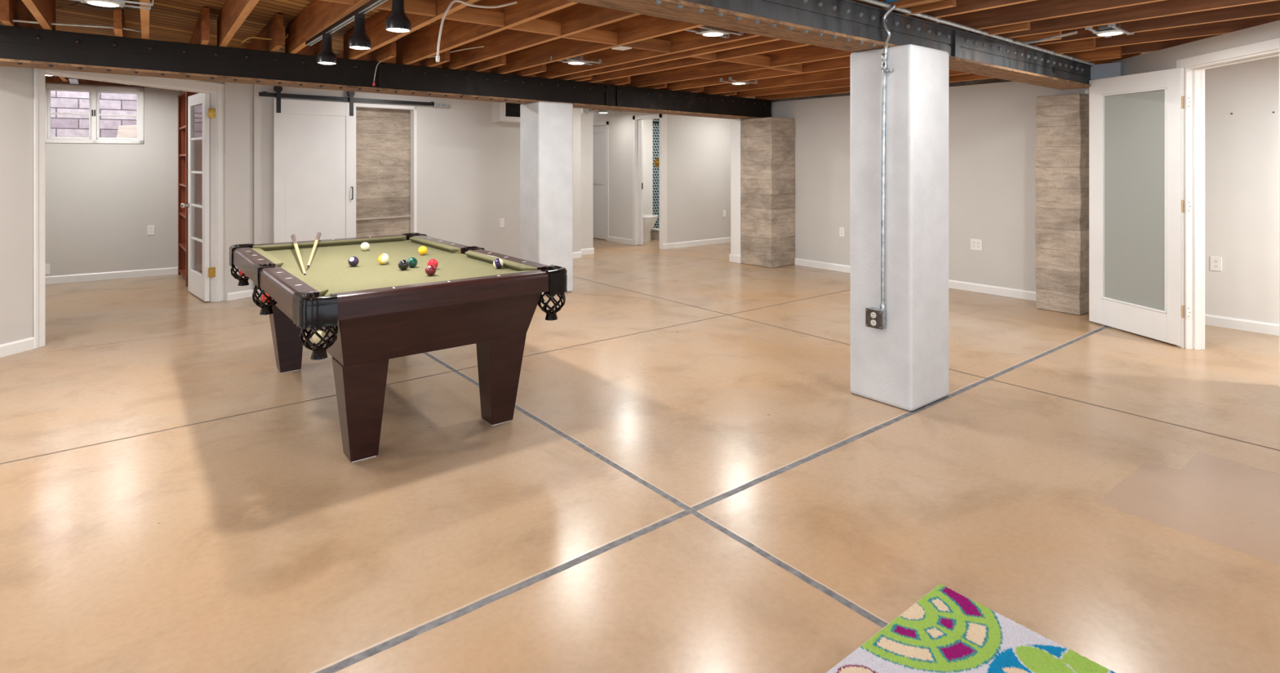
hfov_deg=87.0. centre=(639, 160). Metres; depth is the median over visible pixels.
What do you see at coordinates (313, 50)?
joist
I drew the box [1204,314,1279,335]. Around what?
baseboard
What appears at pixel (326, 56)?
track light
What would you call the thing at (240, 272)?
ball
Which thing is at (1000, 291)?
baseboard
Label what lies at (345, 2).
ceiling blocking
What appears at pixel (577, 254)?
baseboard
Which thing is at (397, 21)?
track light
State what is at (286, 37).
cable
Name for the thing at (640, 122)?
door
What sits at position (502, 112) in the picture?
window
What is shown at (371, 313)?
pool table
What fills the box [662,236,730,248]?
baseboard
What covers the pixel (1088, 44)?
joist
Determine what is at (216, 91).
door frame
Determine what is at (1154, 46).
joist
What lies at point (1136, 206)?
door
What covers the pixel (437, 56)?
hanging cable
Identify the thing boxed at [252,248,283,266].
cushion
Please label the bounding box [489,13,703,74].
joist
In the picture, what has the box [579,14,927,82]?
joist
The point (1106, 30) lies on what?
recessed light
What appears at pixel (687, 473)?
floor
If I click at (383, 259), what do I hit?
ball
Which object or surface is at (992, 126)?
wall
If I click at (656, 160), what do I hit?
shower valve
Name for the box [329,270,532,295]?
cushion
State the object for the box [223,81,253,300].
wall
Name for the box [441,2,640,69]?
joist
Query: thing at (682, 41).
joist
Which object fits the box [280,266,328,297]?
cushion
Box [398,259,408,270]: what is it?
ball
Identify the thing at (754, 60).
blocking
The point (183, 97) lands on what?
bookcase
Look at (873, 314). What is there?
receptacle
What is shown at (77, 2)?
recessed light
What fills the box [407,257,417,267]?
ball
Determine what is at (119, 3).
recessed light
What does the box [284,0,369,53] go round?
joist
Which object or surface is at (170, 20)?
ceiling
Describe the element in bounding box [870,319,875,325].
receptacle
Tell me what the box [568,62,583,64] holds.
diffuser
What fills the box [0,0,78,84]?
joist
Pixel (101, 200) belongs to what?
wall
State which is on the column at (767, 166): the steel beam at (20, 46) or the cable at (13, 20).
the steel beam at (20, 46)
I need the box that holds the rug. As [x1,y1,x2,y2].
[826,583,1115,672]
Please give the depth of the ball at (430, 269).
3.52 m
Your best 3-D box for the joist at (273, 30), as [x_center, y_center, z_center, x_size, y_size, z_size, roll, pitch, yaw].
[-3.911,-0.974,6.701,0.046,0.235,4.156,0,0,-36]
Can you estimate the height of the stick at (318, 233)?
0.069 m
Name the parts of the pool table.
rail, leg, rail, rail, leg, rail, rail, leg, rail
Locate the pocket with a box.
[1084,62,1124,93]
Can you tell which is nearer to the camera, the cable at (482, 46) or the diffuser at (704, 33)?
the diffuser at (704, 33)
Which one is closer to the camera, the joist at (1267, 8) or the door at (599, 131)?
the joist at (1267, 8)
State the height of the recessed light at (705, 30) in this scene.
0.079 m
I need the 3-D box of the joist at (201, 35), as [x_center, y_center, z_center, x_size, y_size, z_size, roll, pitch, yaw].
[-4.304,-0.977,6.463,0.046,0.235,4.036,0,0,-36]
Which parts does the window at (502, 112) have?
frame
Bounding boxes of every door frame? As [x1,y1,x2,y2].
[32,67,224,348]
[355,102,417,232]
[593,120,608,240]
[632,113,662,248]
[1176,37,1279,386]
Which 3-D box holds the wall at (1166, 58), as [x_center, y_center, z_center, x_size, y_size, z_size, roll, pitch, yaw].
[3.930,0.259,4.282,0.115,2.203,3.020,0,0,6]
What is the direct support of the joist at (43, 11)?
on the steel beam at (20, 46)
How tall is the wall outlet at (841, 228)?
0.115 m
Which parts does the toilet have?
seat lid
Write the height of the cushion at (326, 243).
0.035 m
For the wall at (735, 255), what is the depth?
8.97 m
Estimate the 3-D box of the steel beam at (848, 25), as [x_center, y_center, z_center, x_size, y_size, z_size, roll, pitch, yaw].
[1.514,-0.736,3.998,5.760,0.242,0.250,0,0,-39]
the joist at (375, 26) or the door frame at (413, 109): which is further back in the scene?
the door frame at (413, 109)
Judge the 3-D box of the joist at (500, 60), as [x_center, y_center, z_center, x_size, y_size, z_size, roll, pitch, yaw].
[-2.597,-0.959,7.816,0.048,0.235,4.756,0,0,-36]
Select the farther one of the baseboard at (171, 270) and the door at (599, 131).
the door at (599, 131)
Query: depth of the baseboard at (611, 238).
11.10 m
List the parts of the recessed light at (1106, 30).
mounting plate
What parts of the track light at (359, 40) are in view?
bulb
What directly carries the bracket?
attached to the wall at (468, 164)
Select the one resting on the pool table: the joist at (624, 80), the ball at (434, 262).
the ball at (434, 262)
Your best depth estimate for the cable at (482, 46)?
5.69 m
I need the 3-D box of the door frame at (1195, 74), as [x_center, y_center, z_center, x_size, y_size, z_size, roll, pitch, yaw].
[3.949,0.312,4.450,0.148,2.095,0.970,0,0,6]
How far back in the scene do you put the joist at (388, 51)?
5.71 m
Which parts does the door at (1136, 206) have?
glass panel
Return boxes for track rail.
[305,0,386,45]
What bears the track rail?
attached to the joist at (319, 15)
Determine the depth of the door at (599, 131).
11.60 m
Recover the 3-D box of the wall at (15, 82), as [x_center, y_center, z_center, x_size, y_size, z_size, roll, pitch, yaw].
[-4.694,0.210,3.597,0.110,2.300,6.060,0,0,11]
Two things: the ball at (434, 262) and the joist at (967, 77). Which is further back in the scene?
the joist at (967, 77)
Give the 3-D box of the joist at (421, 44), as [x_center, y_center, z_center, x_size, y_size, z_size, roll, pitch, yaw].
[-1.002,-0.965,4.507,0.046,0.235,4.055,0,0,-36]
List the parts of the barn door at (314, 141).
barn door rail, door handle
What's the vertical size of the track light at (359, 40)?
0.194 m
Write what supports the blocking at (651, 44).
attached to the joist at (682, 41)
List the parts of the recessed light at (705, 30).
mounting plate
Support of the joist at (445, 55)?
on the steel beam at (20, 46)
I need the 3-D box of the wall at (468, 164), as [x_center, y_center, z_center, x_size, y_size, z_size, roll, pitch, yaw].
[-2.373,0.225,8.121,4.055,2.270,0.100,0,0,-42]
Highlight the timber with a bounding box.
[44,75,149,87]
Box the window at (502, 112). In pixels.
[492,101,520,124]
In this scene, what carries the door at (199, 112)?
in the wall at (15, 82)
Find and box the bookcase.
[177,91,198,286]
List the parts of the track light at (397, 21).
bulb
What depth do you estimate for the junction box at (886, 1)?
3.67 m
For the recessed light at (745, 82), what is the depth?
7.10 m
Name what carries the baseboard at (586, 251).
attached to the wall at (586, 119)
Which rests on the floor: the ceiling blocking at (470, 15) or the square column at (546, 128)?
the square column at (546, 128)
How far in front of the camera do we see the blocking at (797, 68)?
6.22 m
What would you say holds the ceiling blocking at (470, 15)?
attached to the joist at (375, 26)
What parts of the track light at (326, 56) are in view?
bulb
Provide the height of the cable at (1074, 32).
0.034 m
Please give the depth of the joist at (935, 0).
3.65 m
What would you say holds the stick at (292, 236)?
on the pool table
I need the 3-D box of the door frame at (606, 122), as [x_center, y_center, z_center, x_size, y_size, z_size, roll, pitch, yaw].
[-0.801,0.350,11.712,0.014,2.020,0.870,0,0,-39]
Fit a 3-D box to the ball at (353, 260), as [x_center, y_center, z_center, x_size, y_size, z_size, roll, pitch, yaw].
[-1.633,0.577,3.844,0.057,0.057,0.057,0,0,-39]
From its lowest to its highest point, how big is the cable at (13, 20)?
0.039 m
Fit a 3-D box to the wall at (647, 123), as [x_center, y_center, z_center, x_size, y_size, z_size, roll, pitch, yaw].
[0.331,0.210,12.228,2.200,2.300,0.080,0,0,-39]
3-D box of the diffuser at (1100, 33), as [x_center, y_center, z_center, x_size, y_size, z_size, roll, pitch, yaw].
[3.058,-0.824,4.386,0.131,0.005,0.131,0,0,-2]
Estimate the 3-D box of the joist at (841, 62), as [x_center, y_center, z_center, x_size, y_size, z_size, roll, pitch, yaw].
[1.542,-0.938,6.326,0.048,0.235,4.396,0,0,-36]
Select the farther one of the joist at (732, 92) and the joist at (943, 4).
the joist at (732, 92)
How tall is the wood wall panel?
2.300 m
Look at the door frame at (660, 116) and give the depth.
10.72 m
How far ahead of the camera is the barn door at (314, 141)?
7.05 m
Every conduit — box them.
[859,0,1094,65]
[880,4,896,310]
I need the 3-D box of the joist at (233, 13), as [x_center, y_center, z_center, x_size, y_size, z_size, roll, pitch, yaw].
[-2.087,-0.976,3.639,0.047,0.235,4.056,0,0,-36]
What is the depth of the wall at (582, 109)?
9.87 m
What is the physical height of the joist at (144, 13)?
0.235 m
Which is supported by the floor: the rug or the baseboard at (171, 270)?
the rug
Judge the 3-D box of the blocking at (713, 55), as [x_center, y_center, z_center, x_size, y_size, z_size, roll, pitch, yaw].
[0.517,-0.875,5.511,0.272,0.085,0.040,0,0,-39]
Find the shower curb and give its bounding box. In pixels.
[650,230,658,239]
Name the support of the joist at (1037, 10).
on the steel beam at (848, 25)
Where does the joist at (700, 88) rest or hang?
on the steel beam at (20, 46)
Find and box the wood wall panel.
[355,106,410,237]
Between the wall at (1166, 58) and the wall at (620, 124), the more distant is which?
the wall at (620, 124)
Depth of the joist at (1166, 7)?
4.08 m
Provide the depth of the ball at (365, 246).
4.50 m
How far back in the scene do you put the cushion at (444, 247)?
4.63 m
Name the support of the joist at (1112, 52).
on the steel beam at (20, 46)
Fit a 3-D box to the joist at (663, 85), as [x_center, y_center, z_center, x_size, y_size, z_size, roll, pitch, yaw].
[-0.997,-0.940,9.353,0.046,0.235,4.356,0,0,-36]
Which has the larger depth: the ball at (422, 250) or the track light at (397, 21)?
the ball at (422, 250)
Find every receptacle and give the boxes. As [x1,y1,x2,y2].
[870,311,875,318]
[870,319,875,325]
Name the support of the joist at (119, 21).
on the steel beam at (20, 46)
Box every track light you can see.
[316,32,337,64]
[348,13,371,49]
[385,0,410,31]
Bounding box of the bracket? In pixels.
[433,102,448,106]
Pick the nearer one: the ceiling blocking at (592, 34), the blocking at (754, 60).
the ceiling blocking at (592, 34)
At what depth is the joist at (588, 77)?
7.03 m
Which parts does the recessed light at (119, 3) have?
mounting plate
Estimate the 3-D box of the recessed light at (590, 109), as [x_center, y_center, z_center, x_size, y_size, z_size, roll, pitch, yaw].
[-0.580,-0.790,10.679,0.600,0.079,0.164,0,0,-41]
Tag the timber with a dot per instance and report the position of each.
(56, 79)
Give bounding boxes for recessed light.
[71,0,139,9]
[72,0,153,9]
[550,54,601,65]
[588,108,621,112]
[686,25,743,37]
[720,76,757,84]
[1084,22,1133,37]
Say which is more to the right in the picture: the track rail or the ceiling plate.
the ceiling plate
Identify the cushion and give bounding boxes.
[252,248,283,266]
[253,235,406,250]
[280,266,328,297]
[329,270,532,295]
[408,235,461,253]
[464,249,537,271]
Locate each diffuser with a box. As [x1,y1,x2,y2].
[87,0,118,6]
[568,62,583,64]
[702,32,723,35]
[1097,31,1122,35]
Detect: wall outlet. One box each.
[44,263,49,274]
[146,224,154,235]
[499,217,504,227]
[839,226,844,236]
[970,238,982,250]
[1209,256,1222,271]
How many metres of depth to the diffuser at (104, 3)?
3.58 m
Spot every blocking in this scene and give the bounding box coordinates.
[320,0,355,4]
[374,0,435,16]
[440,6,504,26]
[507,18,560,35]
[563,28,617,44]
[622,38,671,52]
[690,51,716,60]
[720,54,770,66]
[767,62,802,72]
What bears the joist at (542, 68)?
on the steel beam at (20, 46)
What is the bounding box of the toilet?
[643,213,658,241]
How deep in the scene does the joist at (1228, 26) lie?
4.65 m
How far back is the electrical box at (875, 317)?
3.74 m
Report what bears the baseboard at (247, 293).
attached to the wall at (238, 97)
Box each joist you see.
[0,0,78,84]
[22,0,55,30]
[113,6,131,85]
[139,0,149,39]
[189,7,209,44]
[217,0,259,46]
[244,13,283,51]
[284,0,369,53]
[295,33,332,55]
[336,40,395,62]
[343,0,478,59]
[383,49,449,66]
[395,0,578,64]
[432,53,506,71]
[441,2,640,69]
[479,63,546,75]
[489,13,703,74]
[526,73,592,81]
[536,0,934,78]
[553,0,955,79]
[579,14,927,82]
[588,91,737,111]
[595,75,630,84]
[620,83,666,88]
[625,17,1030,87]
[657,86,703,92]
[658,31,1062,90]
[697,37,1095,93]
[728,45,1121,97]
[755,52,1141,99]
[892,0,942,10]
[922,0,1035,20]
[941,0,1164,31]
[986,0,1277,39]
[1019,0,1279,45]
[1095,13,1279,48]
[1121,33,1223,54]
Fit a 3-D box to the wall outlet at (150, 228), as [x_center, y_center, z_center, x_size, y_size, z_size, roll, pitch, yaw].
[-5.746,0.819,7.923,0.070,0.115,0.018,0,0,-33]
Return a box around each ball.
[238,269,245,276]
[260,292,272,302]
[311,329,326,343]
[347,256,359,266]
[360,241,369,250]
[377,254,388,264]
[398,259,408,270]
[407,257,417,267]
[417,245,427,254]
[425,264,436,275]
[427,258,438,267]
[493,257,503,268]
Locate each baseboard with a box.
[0,337,34,357]
[44,266,177,284]
[226,288,253,300]
[573,251,581,258]
[580,247,594,254]
[608,235,632,244]
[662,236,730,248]
[795,257,1035,300]
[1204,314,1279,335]
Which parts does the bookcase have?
panel, panel, shelf, shelf, shelf, shelf, shelf, panel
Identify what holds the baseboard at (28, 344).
attached to the wall at (15, 82)
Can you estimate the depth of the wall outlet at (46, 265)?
7.41 m
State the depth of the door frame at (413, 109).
7.83 m
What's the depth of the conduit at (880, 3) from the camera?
4.29 m
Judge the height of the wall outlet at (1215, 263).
0.115 m
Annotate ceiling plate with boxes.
[611,45,631,50]
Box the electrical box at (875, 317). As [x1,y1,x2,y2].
[865,306,886,329]
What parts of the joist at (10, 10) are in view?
ceiling bracket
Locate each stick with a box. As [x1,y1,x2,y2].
[290,234,306,275]
[306,231,321,266]
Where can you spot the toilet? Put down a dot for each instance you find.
(649, 220)
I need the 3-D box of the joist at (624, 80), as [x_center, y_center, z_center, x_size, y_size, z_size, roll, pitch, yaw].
[-1.421,-0.945,8.982,0.047,0.235,4.406,0,0,-36]
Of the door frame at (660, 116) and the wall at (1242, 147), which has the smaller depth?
the wall at (1242, 147)
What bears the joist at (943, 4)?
on the steel beam at (20, 46)
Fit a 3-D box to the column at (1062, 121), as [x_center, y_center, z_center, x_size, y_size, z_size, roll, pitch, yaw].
[3.887,0.388,6.162,0.381,1.945,0.374,0,0,-39]
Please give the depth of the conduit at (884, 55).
3.73 m
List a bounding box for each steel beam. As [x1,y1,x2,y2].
[0,25,772,119]
[565,0,1092,89]
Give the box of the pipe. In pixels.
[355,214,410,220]
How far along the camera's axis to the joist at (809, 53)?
6.14 m
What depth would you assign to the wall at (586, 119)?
9.74 m
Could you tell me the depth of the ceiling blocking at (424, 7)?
3.91 m
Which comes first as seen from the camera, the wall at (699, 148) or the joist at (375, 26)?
the joist at (375, 26)
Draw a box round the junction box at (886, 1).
[884,0,899,3]
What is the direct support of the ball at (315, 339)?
on the pool table
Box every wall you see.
[0,24,223,344]
[44,82,184,275]
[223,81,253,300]
[253,84,580,296]
[580,107,588,113]
[580,112,593,248]
[588,109,666,243]
[643,118,658,228]
[666,114,730,243]
[728,118,741,262]
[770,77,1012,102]
[770,80,1088,291]
[1111,19,1279,348]
[1141,51,1279,324]
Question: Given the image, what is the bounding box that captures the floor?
[0,237,1279,672]
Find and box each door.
[180,93,215,301]
[258,85,434,242]
[593,124,606,239]
[637,119,643,244]
[1088,67,1191,346]
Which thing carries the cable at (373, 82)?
attached to the steel beam at (20, 46)
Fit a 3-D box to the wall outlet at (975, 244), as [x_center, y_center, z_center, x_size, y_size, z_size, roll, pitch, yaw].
[3.483,0.873,6.978,0.018,0.115,0.118,0,0,-39]
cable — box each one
[12,18,141,32]
[240,33,288,43]
[372,61,381,85]
[427,45,484,57]
[435,0,516,62]
[1019,31,1077,44]
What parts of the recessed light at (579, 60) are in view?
mounting plate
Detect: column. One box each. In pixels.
[520,101,573,295]
[740,116,795,267]
[850,44,948,410]
[1035,93,1088,315]
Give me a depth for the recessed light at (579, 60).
5.75 m
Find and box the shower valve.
[653,157,658,167]
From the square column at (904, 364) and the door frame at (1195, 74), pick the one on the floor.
the square column at (904, 364)
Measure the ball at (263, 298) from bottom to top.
0.057 m
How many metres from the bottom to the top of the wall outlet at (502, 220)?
0.115 m
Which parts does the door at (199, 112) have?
knob, pane, pane, pane, pane, pane, frame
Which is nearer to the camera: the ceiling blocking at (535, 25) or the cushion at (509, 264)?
the cushion at (509, 264)
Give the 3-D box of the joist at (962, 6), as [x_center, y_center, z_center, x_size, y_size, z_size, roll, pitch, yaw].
[3.191,-0.964,2.042,0.044,0.235,5.006,0,0,-36]
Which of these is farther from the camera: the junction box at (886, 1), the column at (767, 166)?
the column at (767, 166)
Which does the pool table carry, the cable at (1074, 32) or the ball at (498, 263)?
the ball at (498, 263)
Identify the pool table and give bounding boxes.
[228,232,567,462]
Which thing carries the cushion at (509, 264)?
on the pool table
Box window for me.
[44,83,143,143]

